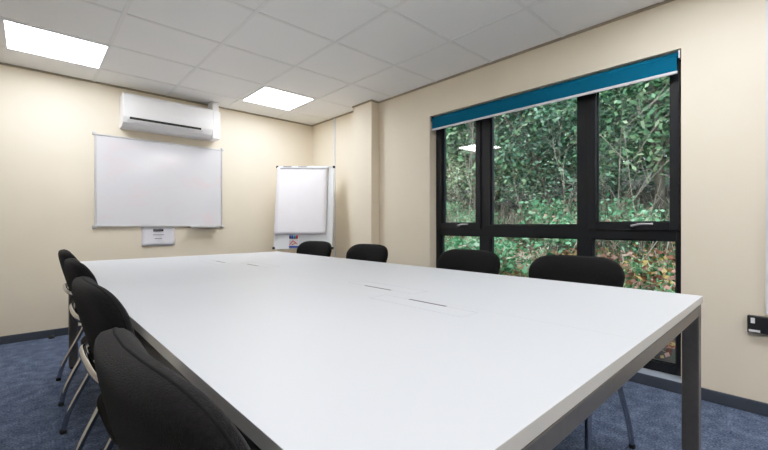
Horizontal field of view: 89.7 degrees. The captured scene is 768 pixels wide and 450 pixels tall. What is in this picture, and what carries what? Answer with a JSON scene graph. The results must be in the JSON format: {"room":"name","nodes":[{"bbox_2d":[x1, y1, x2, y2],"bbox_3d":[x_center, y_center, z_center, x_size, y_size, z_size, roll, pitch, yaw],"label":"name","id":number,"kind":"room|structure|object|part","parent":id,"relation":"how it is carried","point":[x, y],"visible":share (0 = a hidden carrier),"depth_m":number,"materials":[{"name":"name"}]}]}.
{"room":"meeting room","nodes":[
{"label":"meeting room","id":0,"kind":"room"},
{"bbox_2d":[0,64,311,335],"bbox_3d":[-2.649,-0.195,3.846,4.995,2.630,0.150,0,0,-43],"label":"wall","id":1,"kind":"structure","parent":0,"point":[48,121],"depth_m":3.55,"materials":[{"name":"beige paint"}]},
{"bbox_2d":[0,325,81,344],"bbox_3d":[-2.666,0.966,3.717,4.595,0.068,0.016,0,0,-43],"label":"baseboard","id":2,"kind":"structure","parent":1,"relation":"attached to","point":[22,337],"depth_m":3.36,"materials":[{"name":"plastic"}]},
{"bbox_2d":[92,131,223,228],"bbox_3d":[-2.283,-0.425,4.027,1.216,0.917,0.078,0,0,-43],"label":"whiteboard","id":3,"kind":"object","parent":1,"relation":"attached to","point":[138,182],"visible":1,"depth_m":3.98,"materials":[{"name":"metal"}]},
{"bbox_2d":[189,226,217,227],"bbox_3d":[-2.000,0.020,4.285,0.285,0.018,0.076,0,0,-43],"label":"tray","id":4,"kind":"object","parent":3,"relation":"on","point":[189,226],"depth_m":4.25,"materials":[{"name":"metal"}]},
{"bbox_2d":[142,227,174,245],"bbox_3d":[-2.342,0.117,4.011,0.302,0.195,0.015,0,0,-43],"label":"paper notice","id":5,"kind":"object","parent":1,"relation":"attached to","point":[151,236],"visible":1,"depth_m":4.01,"materials":[{"name":"white paper"}]},
{"bbox_2d":[119,92,212,140],"bbox_3d":[-2.227,-1.104,3.989,0.820,0.318,0.210,0,0,-43],"label":"air conditioner","id":6,"kind":"object","parent":1,"relation":"attached to","point":[136,112],"visible":1,"depth_m":3.89,"materials":[{"name":"white plastic"}]},
{"bbox_2d":[207,101,219,141],"bbox_3d":[-1.900,-1.153,4.303,0.080,0.415,0.190,0,0,-43],"label":"cover","id":7,"kind":"object","parent":1,"relation":"attached to","point":[214,106],"depth_m":4.24,"materials":[{"name":"white plastic"}]},
{"bbox_2d":[0,0,664,124],"bbox_3d":[-0.225,-1.410,0.981,4.695,0.100,7.350,0,0,-43],"label":"ceiling","id":8,"kind":"structure","parent":0,"point":[391,38],"depth_m":2.85,"materials":[{"name":"tile"}]},
{"bbox_2d":[1,18,109,68],"bbox_3d":[-2.486,-1.356,2.939,0.588,0.008,0.571,0,0,-43],"label":"recessed light","id":9,"kind":"object","parent":8,"relation":"in","point":[20,37],"visible":1,"depth_m":2.91,"materials":[{"name":"white plastic"}]},
{"bbox_2d":[242,86,314,110],"bbox_3d":[-1.144,-1.356,4.170,0.574,0.008,0.571,0,0,-43],"label":"recessed light","id":10,"kind":"object","parent":8,"relation":"in","point":[267,96],"visible":1,"depth_m":4.14,"materials":[{"name":"white plastic"}]},
{"bbox_2d":[0,0,663,119],"bbox_3d":[-0.222,-1.360,1.052,4.595,0.008,7.250,0,0,-43],"label":"grid","id":11,"kind":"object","parent":8,"relation":"attached to","point":[123,13],"depth_m":2.87,"materials":[{"name":"white metal"}]},
{"bbox_2d":[354,101,378,244],"bbox_3d":[-0.199,-0.180,4.352,0.120,2.360,0.313,0,0,-43],"label":"wall pillar","id":12,"kind":"structure","parent":0,"point":[366,116],"depth_m":4.27,"materials":[{"name":"beige paint"}]},
{"bbox_2d":[0,332,767,449],"bbox_3d":[-0.222,1.060,1.052,4.795,0.120,7.450,0,0,-43],"label":"floor","id":13,"kind":"structure","parent":0,"point":[31,418],"depth_m":2.02,"materials":[{"name":"blue carpet"}]},
{"bbox_2d":[56,249,83,406],"bbox_3d":[-1.756,0.574,2.474,0.520,0.851,0.521,0,0,-42],"label":"chair","id":14,"kind":"object","parent":13,"relation":"on","point":[63,254],"visible":0.23,"depth_m":2.23,"materials":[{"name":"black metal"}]},
{"bbox_3d":[-1.891,0.335,2.355,0.150,0.370,0.440,0,0,-42],"label":"backrest","id":15,"kind":"part","parent":14,"relation":"part of","materials":[{"name":"grey fabric"}]},
{"bbox_3d":[-1.723,0.784,2.219,0.028,0.413,0.228,0,0,38],"label":"leg","id":16,"kind":"part","parent":14,"relation":"part of","materials":[{"name":"silver metal"}]},
{"bbox_3d":[-2.006,0.784,2.538,0.228,0.413,0.028,0,0,-31],"label":"leg","id":17,"kind":"part","parent":14,"relation":"part of","materials":[{"name":"silver metal"}]},
{"bbox_2d":[59,258,98,449],"bbox_3d":[-1.206,0.574,1.852,0.520,0.851,0.521,0,0,-43],"label":"chair","id":18,"kind":"object","parent":13,"relation":"on","point":[74,268],"visible":0.22,"depth_m":1.61,"materials":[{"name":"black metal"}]},
{"bbox_3d":[-1.456,0.784,1.912,0.228,0.413,0.028,0,0,-32],"label":"leg","id":19,"kind":"part","parent":18,"relation":"part of","materials":[{"name":"silver metal"}]},
{"bbox_3d":[-1.337,0.335,1.731,0.150,0.370,0.440,0,0,-43],"label":"backrest","id":20,"kind":"part","parent":18,"relation":"part of","materials":[{"name":"grey fabric"}]},
{"bbox_3d":[-1.168,0.784,1.598,0.028,0.413,0.228,0,0,37],"label":"leg","id":21,"kind":"part","parent":18,"relation":"part of","materials":[{"name":"silver metal"}]},
{"bbox_3d":[-1.180,0.554,1.876,0.450,0.061,0.470,0,0,-43],"label":"seat","id":22,"kind":"part","parent":18,"relation":"part of","materials":[{"name":"grey fabric"}]},
{"bbox_2d":[72,276,134,449],"bbox_3d":[-0.655,0.574,1.217,0.520,0.851,0.521,0,0,-44],"label":"chair","id":23,"kind":"object","parent":13,"relation":"on","point":[99,310],"visible":0.23,"depth_m":0.96,"materials":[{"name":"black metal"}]},
{"bbox_3d":[-0.785,0.335,1.093,0.150,0.370,0.440,0,0,-44],"label":"backrest","id":24,"kind":"part","parent":23,"relation":"part of","materials":[{"name":"grey fabric"}]},
{"bbox_3d":[-0.630,0.554,1.240,0.450,0.061,0.470,0,0,-44],"label":"seat","id":25,"kind":"part","parent":23,"relation":"part of","materials":[{"name":"grey fabric"}]},
{"bbox_3d":[-0.906,0.784,1.272,0.228,0.413,0.028,0,0,-33],"label":"leg","id":26,"kind":"part","parent":23,"relation":"part of","materials":[{"name":"silver metal"}]},
{"bbox_2d":[94,327,250,449],"bbox_3d":[-0.156,0.574,0.636,0.520,0.851,0.521,0,0,-45],"label":"chair","id":27,"kind":"object","parent":13,"relation":"on","point":[149,406],"visible":0.98,"depth_m":0.38,"materials":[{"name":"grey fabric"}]},
{"bbox_2d":[272,166,334,251],"bbox_3d":[-0.936,0.146,4.621,0.706,1.709,0.464,0,0,0],"label":"flip chart","id":28,"kind":"object","parent":13,"relation":"on","point":[304,194],"visible":0.79,"depth_m":4.52,"materials":[{"name":"white paper"}]},
{"bbox_2d":[289,235,298,247],"bbox_3d":[-1.037,0.191,4.439,0.112,0.150,0.027,0,0,0],"label":"label","id":29,"kind":"object","parent":28,"relation":"attached to","point":[293,240],"visible":0.95,"depth_m":4.44,"materials":[{"name":"white paper"}]},
{"bbox_2d":[296,241,331,256],"bbox_3d":[-0.759,0.574,3.435,0.521,0.851,0.520,0,0,36],"label":"chair","id":30,"kind":"object","parent":13,"relation":"on","point":[318,248],"visible":0.13,"depth_m":3.56,"materials":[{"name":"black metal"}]},
{"bbox_2d":[346,244,387,262],"bbox_3d":[-0.261,0.574,2.863,0.521,0.851,0.520,0,0,43],"label":"chair","id":31,"kind":"object","parent":13,"relation":"on","point":[366,252],"visible":0.13,"depth_m":2.98,"materials":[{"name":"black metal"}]},
{"bbox_2d":[68,251,702,449],"bbox_3d":[-0.525,0.630,2.061,1.600,0.741,3.253,0,0,-43],"label":"conference table","id":32,"kind":"object","parent":13,"relation":"on","point":[297,351],"visible":0.8,"depth_m":0.87,"materials":[{"name":"white laminate"}]},
{"bbox_3d":[-2.177,0.639,2.705,0.050,0.697,0.050,0,0,-43],"label":"leg","id":33,"kind":"part","parent":32,"relation":"part of","materials":[{"name":"grey metal"}]},
{"bbox_3d":[-1.089,0.309,1.536,0.050,0.037,3.141,0,0,-43],"label":"frame rail","id":34,"kind":"part","parent":32,"relation":"part of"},
{"bbox_3d":[0.563,0.309,0.891,1.492,0.037,0.050,0,0,-43],"label":"frame rail","id":35,"kind":"part","parent":32,"relation":"part of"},
{"bbox_3d":[1.128,0.639,1.416,0.050,0.697,0.050,0,0,-43],"label":"leg","id":36,"kind":"part","parent":32,"relation":"part of","materials":[{"name":"grey metal"}]},
{"bbox_2d":[437,249,500,273],"bbox_3d":[0.366,0.574,2.201,0.520,0.851,0.521,0,0,-43],"label":"chair","id":37,"kind":"object","parent":13,"relation":"on","point":[471,260],"visible":0.08,"depth_m":2.31,"materials":[{"name":"black fabric"}]},
{"bbox_2d":[528,255,635,449],"bbox_3d":[0.778,0.574,1.738,0.520,0.851,0.521,0,0,-43],"label":"chair","id":38,"kind":"object","parent":13,"relation":"on","point":[593,270],"visible":0.2,"depth_m":1.80,"materials":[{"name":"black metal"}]},
{"bbox_3d":[0.909,0.335,1.859,0.150,0.370,0.440,0,0,-43],"label":"backrest","id":39,"kind":"part","parent":38,"relation":"part of","materials":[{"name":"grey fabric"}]},
{"bbox_3d":[0.767,0.781,1.448,0.025,0.408,0.095,0,0,27],"label":"leg","id":40,"kind":"part","parent":38,"relation":"part of","materials":[{"name":"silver metal"}]},
{"bbox_3d":[1.028,0.784,1.678,0.228,0.413,0.028,0,0,-32],"label":"leg","id":41,"kind":"part","parent":38,"relation":"part of","materials":[{"name":"silver metal"}]},
{"bbox_2d":[312,0,767,402],"bbox_3d":[1.534,-0.195,2.662,0.170,2.630,7.250,0,0,-43],"label":"wall","id":42,"kind":"structure","parent":0,"point":[721,43],"depth_m":2.25,"materials":[{"name":"beige paint"}]},
{"bbox_2d":[333,118,334,256],"bbox_3d":[-0.628,-0.206,4.882,0.016,2.276,0.028,0,0,-43],"label":"cable conduit","id":43,"kind":"object","parent":42,"relation":"attached to","point":[334,118],"visible":0.56,"depth_m":4.87,"materials":[{"name":"white plastic"}]},
{"bbox_2d":[0,0,674,126],"bbox_3d":[-0.222,-1.352,1.052,4.597,0.016,7.252,0,0,-43],"label":"trim","id":44,"kind":"structure","parent":42,"relation":"attached to","point":[665,1],"depth_m":3.46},
{"bbox_2d":[436,58,680,375],"bbox_3d":[1.174,-0.060,3.075,0.133,1.980,1.954,0,0,-43],"label":"window","id":45,"kind":"structure","parent":42,"relation":"in","point":[588,229],"depth_m":2.78,"materials":[{"name":"black metal"}]},
{"bbox_3d":[0.711,-0.487,3.610,0.072,1.045,0.490,0,0,-43],"label":"sash","id":46,"kind":"part","parent":45,"relation":"part of","materials":[{"name":"black metal"}]},
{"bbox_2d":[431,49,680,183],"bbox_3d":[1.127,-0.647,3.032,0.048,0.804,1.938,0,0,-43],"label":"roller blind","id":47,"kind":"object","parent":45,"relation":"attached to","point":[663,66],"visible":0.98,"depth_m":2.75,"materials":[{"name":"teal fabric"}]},
{"bbox_3d":[1.784,-0.634,2.332,0.018,0.778,0.005,0,0,-43],"label":"pull chain","id":48,"kind":"part","parent":47,"relation":"part of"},
{"bbox_3d":[1.657,-0.487,2.579,0.072,1.045,0.529,0,0,-43],"label":"sash","id":49,"kind":"part","parent":45,"relation":"part of","materials":[{"name":"black metal"}]},
{"bbox_3d":[1.647,0.002,2.478,0.040,0.030,0.136,0,0,-26],"label":"lever","id":50,"kind":"part","parent":45,"relation":"part of","materials":[{"name":"metal"}]},
{"bbox_2d":[638,368,680,382],"bbox_3d":[1.132,0.936,3.037,0.107,0.012,1.954,0,0,-43],"label":"trim","id":51,"kind":"structure","parent":42,"relation":"attached to","point":[642,370],"depth_m":2.40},
{"bbox_2d":[628,372,767,416],"bbox_3d":[1.425,0.966,2.562,0.126,0.068,7.250,0,0,-43],"label":"baseboard","id":52,"kind":"structure","parent":42,"relation":"attached to","point":[745,404],"depth_m":2.17,"materials":[{"name":"plastic"}]},
{"bbox_2d":[747,315,767,334],"bbox_3d":[2.044,0.525,1.954,0.036,0.090,0.298,0,0,-43],"label":"socket","id":53,"kind":"object","parent":42,"relation":"attached to","point":[755,324],"visible":1,"depth_m":2.02,"materials":[{"name":"black plastic"}]},
{"bbox_2d":[766,0,767,314],"bbox_3d":[2.017,-0.437,1.994,0.022,1.814,0.063,0,0,-43],"label":"cable trunking","id":54,"kind":"object","parent":42,"relation":"attached to","point":[766,0],"visible":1,"depth_m":2.01,"materials":[{"name":"white plastic"}]},
{"label":"outside","id":55,"kind":"structure","parent":0,"visible":0},
{"bbox_2d":[446,160,674,362],"bbox_3d":[3.074,-1.010,13.674,16.985,4.060,36.000,0,0,-43],"label":"bank","id":56,"kind":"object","parent":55,"point":[671,358],"visible":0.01,"depth_m":10.58,"materials":[{"name":"green plant"}]},
{"bbox_2d":[446,127,464,201],"bbox_3d":[1.321,-4.710,9.923,6.086,10.265,4.270,0,0,22],"label":"tree","id":57,"kind":"object","parent":56,"relation":"on","point":[448,127],"visible":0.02,"depth_m":9.36,"materials":[{"name":"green plant"}]},
{"bbox_2d":[446,199,473,221],"bbox_3d":[1.533,-0.199,8.612,1.246,0.863,1.344,0,0,-29],"label":"bush","id":58,"kind":"object","parent":56,"relation":"on","point":[449,208],"visible":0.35,"depth_m":8.39,"materials":[{"name":"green plant"}]},
{"bbox_2d":[446,207,508,236],"bbox_3d":[1.781,0.019,7.439,1.141,0.715,1.225,0,0,-17],"label":"bush","id":59,"kind":"object","parent":56,"relation":"on","point":[468,217],"visible":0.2,"depth_m":7.19,"materials":[{"name":"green plant"}]},
{"bbox_2d":[446,123,508,204],"bbox_3d":[0.357,-3.085,9.664,5.414,6.750,4.084,0,0,29],"label":"tree","id":60,"kind":"object","parent":56,"relation":"on","point":[454,144],"visible":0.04,"depth_m":8.82,"materials":[{"name":"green plant"}]},
{"bbox_2d":[445,236,515,255],"bbox_3d":[1.021,0.411,5.488,1.375,0.803,1.281,0,0,-40],"label":"bush","id":61,"kind":"object","parent":56,"relation":"on","point":[447,248],"visible":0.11,"depth_m":5.33,"materials":[{"name":"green plant"}]},
{"bbox_2d":[457,113,509,221],"bbox_3d":[1.673,-1.300,6.228,1.136,3.739,2.355,0,0,-17],"label":"bare sapling","id":62,"kind":"object","parent":56,"relation":"on","point":[509,113],"visible":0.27,"depth_m":6.44,"materials":[{"name":"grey plant"}]},
{"bbox_2d":[446,109,524,204],"bbox_3d":[2.517,-5.767,11.827,7.302,11.510,5.122,0,0,-29],"label":"tree","id":63,"kind":"object","parent":56,"relation":"on","point":[524,109],"visible":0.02,"depth_m":10.81,"materials":[{"name":"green plant"}]},
{"bbox_2d":[468,117,510,199],"bbox_3d":[2.399,-1.720,8.250,1.146,3.880,2.098,0,0,-2],"label":"bare sapling","id":64,"kind":"object","parent":56,"relation":"on","point":[497,117],"visible":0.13,"depth_m":8.01,"materials":[{"name":"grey plant"}]},
{"bbox_2d":[445,236,552,275],"bbox_3d":[1.242,0.456,4.625,1.298,0.814,1.394,0,0,-37],"label":"bush","id":65,"kind":"object","parent":56,"relation":"on","point":[505,260],"visible":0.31,"depth_m":4.60,"materials":[{"name":"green plant"}]},
{"bbox_2d":[494,237,518,252],"bbox_3d":[1.672,0.397,5.882,0.976,0.676,1.053,0,0,-10],"label":"bush","id":66,"kind":"object","parent":56,"relation":"on","point":[500,237],"visible":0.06,"depth_m":5.82,"materials":[{"name":"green plant"}]},
{"bbox_2d":[446,107,568,210],"bbox_3d":[3.852,-4.050,10.180,5.680,7.793,4.284,0,0,29],"label":"tree","id":67,"kind":"object","parent":56,"relation":"on","point":[496,129],"visible":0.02,"depth_m":10.11,"materials":[{"name":"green plant"}]},
{"bbox_2d":[446,100,575,212],"bbox_3d":[1.468,-4.458,7.627,5.197,9.532,6.197,0,0,11],"label":"tree","id":68,"kind":"object","parent":56,"relation":"on","point":[470,125],"visible":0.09,"depth_m":7.87,"materials":[{"name":"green plant"}]},
{"bbox_2d":[495,106,559,214],"bbox_3d":[2.751,-1.166,7.343,0.874,2.916,1.977,0,0,-41],"label":"bare sapling","id":69,"kind":"object","parent":56,"relation":"on","point":[538,106],"visible":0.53,"depth_m":7.34,"materials":[{"name":"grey plant"}]},
{"bbox_2d":[494,109,576,200],"bbox_3d":[3.887,-4.868,11.556,5.313,8.771,4.455,0,0,13],"label":"tree","id":70,"kind":"object","parent":56,"relation":"on","point":[529,109],"visible":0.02,"depth_m":10.41,"materials":[{"name":"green plant"}]},
{"bbox_2d":[447,201,628,268],"bbox_3d":[0.820,0.120,8.472,4.379,1.405,7.958,0,0,-45],"label":"dry grass","id":71,"kind":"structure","parent":56,"relation":"on","point":[533,254],"depth_m":5.56,"materials":[{"name":"plant"}]},
{"bbox_2d":[513,193,576,223],"bbox_3d":[2.795,-0.137,7.142,1.507,0.880,1.403,0,0,-30],"label":"bush","id":72,"kind":"object","parent":56,"relation":"on","point":[554,209],"visible":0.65,"depth_m":6.94,"materials":[{"name":"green plant"}]},
{"bbox_2d":[506,211,601,252],"bbox_3d":[2.707,0.205,6.017,1.299,0.814,1.395,0,0,-27],"label":"bush","id":73,"kind":"object","parent":56,"relation":"on","point":[559,242],"visible":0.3,"depth_m":5.69,"materials":[{"name":"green plant"}]},
{"bbox_2d":[445,223,674,358],"bbox_3d":[1.554,0.446,6.100,4.003,1.127,10.145,0,0,-43],"label":"fallen leaves","id":74,"kind":"object","parent":56,"relation":"on","point":[666,277],"visible":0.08,"depth_m":4.58,"materials":[{"name":"brown plant"}]},
{"bbox_2d":[445,198,674,292],"bbox_3d":[1.405,0.228,7.441,6.017,1.576,12.858,0,0,-43],"label":"grass","id":75,"kind":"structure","parent":56,"relation":"on","point":[635,265],"depth_m":4.93,"materials":[{"name":"green plant"}]},
{"bbox_2d":[446,182,674,265],"bbox_3d":[1.706,-0.205,8.604,5.941,1.735,13.271,0,0,-43],"label":"stems","id":76,"kind":"object","parent":56,"relation":"on","point":[512,221],"visible":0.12,"depth_m":6.23,"materials":[{"name":"plant"}]},
{"bbox_2d":[473,84,665,222],"bbox_3d":[2.531,-3.758,7.467,5.565,8.012,3.904,0,0,-2],"label":"tree","id":77,"kind":"object","parent":56,"relation":"on","point":[547,195],"visible":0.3,"depth_m":7.41,"materials":[{"name":"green plant"}]},
{"bbox_2d":[519,100,630,223],"bbox_3d":[2.760,-0.641,5.626,1.153,2.312,1.391,0,0,-9],"label":"bare sapling","id":78,"kind":"object","parent":56,"relation":"on","point":[564,100],"visible":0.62,"depth_m":5.92,"materials":[{"name":"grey plant"}]},
{"bbox_2d":[495,91,667,208],"bbox_3d":[4.467,-4.593,8.273,5.136,8.962,6.125,0,0,-37],"label":"tree","id":79,"kind":"object","parent":56,"relation":"on","point":[556,128],"visible":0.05,"depth_m":8.75,"materials":[{"name":"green plant"}]},
{"bbox_2d":[554,117,627,210],"bbox_3d":[3.564,-0.998,6.590,1.299,2.482,1.130,0,0,-16],"label":"bare sapling","id":80,"kind":"object","parent":56,"relation":"on","point":[563,117],"visible":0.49,"depth_m":6.45,"materials":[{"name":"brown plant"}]},
{"bbox_2d":[528,81,669,204],"bbox_3d":[4.366,-4.702,7.234,5.911,9.264,4.147,0,0,-44],"label":"tree","id":81,"kind":"object","parent":56,"relation":"on","point":[649,89],"visible":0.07,"depth_m":7.92,"materials":[{"name":"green plant"}]},
{"bbox_2d":[533,76,669,213],"bbox_3d":[3.839,-3.781,5.902,5.881,7.910,4.436,0,0,-26],"label":"tree","id":82,"kind":"object","parent":56,"relation":"on","point":[634,136],"visible":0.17,"depth_m":6.31,"materials":[{"name":"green plant"}]},
{"bbox_2d":[537,84,669,194],"bbox_3d":[4.522,-5.124,9.748,5.977,9.150,4.193,0,0,3],"label":"tree","id":83,"kind":"object","parent":56,"relation":"on","point":[633,84],"visible":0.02,"depth_m":9.74,"materials":[{"name":"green plant"}]},
{"bbox_2d":[572,191,668,221],"bbox_3d":[3.867,-0.128,6.434,1.348,0.865,1.250,0,0,31],"label":"bush","id":84,"kind":"object","parent":56,"relation":"on","point":[626,208],"visible":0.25,"depth_m":6.30,"materials":[{"name":"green plant"}]},
{"bbox_2d":[599,77,669,189],"bbox_3d":[5.582,-4.725,4.268,5.274,9.942,6.290,0,0,-44],"label":"tree","id":85,"kind":"object","parent":56,"relation":"on","point":[655,83],"visible":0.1,"depth_m":5.83,"materials":[{"name":"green plant"}]},
{"bbox_2d":[599,203,669,250],"bbox_3d":[3.583,0.104,5.457,1.255,0.869,1.354,0,0,31],"label":"bush","id":86,"kind":"object","parent":56,"relation":"on","point":[641,208],"visible":0.16,"depth_m":5.44,"materials":[{"name":"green plant"}]},
{"bbox_2d":[599,78,669,251],"bbox_3d":[3.502,-0.803,4.936,1.941,2.843,0.946,0,0,38],"label":"bare sapling","id":87,"kind":"object","parent":56,"relation":"on","point":[664,78],"visible":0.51,"depth_m":5.04,"materials":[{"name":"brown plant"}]},
{"bbox_2d":[604,76,669,171],"bbox_3d":[5.745,-4.319,5.998,4.994,8.417,6.621,0,0,18],"label":"tree","id":88,"kind":"object","parent":56,"relation":"on","point":[645,93],"visible":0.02,"depth_m":6.88,"materials":[{"name":"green plant"}]},
{"bbox_2d":[606,77,669,217],"bbox_3d":[4.281,-1.614,5.976,1.476,3.894,1.811,0,0,40],"label":"bare sapling","id":89,"kind":"object","parent":56,"relation":"on","point":[667,77],"visible":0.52,"depth_m":6.05,"materials":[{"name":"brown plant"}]},
{"bbox_2d":[627,90,669,170],"bbox_3d":[6.388,-4.132,7.912,5.755,7.055,4.341,0,0,-37],"label":"tree","id":90,"kind":"object","parent":56,"relation":"on","point":[658,90],"visible":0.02,"depth_m":8.65,"materials":[{"name":"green plant"}]}
]}

